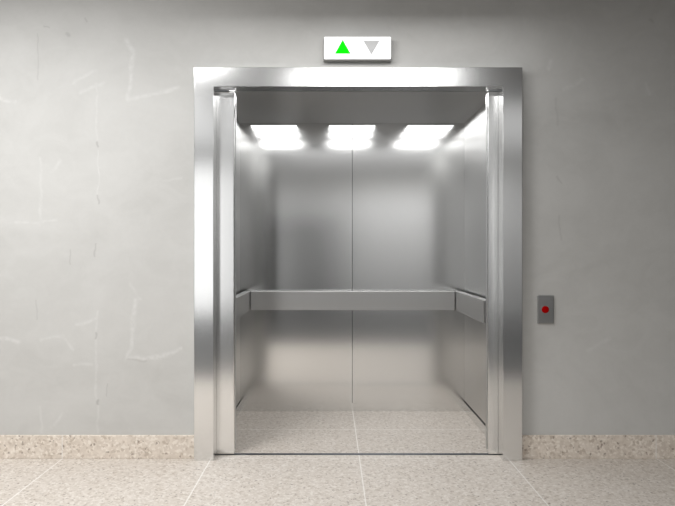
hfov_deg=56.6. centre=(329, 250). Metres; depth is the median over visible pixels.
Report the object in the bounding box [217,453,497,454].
door sill
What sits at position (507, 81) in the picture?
door frame trim
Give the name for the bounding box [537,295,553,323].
switch
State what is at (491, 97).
door leaf
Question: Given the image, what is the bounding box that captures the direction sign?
[323,37,391,61]
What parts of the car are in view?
panel, kick plate, handrail, panel, kick plate, handrail, trim, ceiling panel, panel, handrail, kick plate, panel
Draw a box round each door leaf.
[217,92,235,453]
[486,92,497,453]
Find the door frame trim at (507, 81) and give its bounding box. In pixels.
[194,67,521,460]
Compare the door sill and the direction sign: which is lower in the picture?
the door sill
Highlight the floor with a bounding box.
[0,455,674,505]
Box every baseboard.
[0,435,193,458]
[522,435,674,458]
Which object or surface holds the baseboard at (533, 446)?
attached to the wall
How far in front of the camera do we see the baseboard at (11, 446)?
3.59 m
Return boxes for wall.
[0,0,674,434]
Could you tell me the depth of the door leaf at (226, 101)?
3.65 m
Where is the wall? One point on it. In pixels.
(97, 96)
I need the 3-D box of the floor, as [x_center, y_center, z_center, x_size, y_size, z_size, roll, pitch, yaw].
[0.700,1.240,2.451,9.800,0.100,2.403,0,0,0]
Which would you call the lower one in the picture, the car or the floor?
the floor
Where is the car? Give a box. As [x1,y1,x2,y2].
[217,91,497,452]

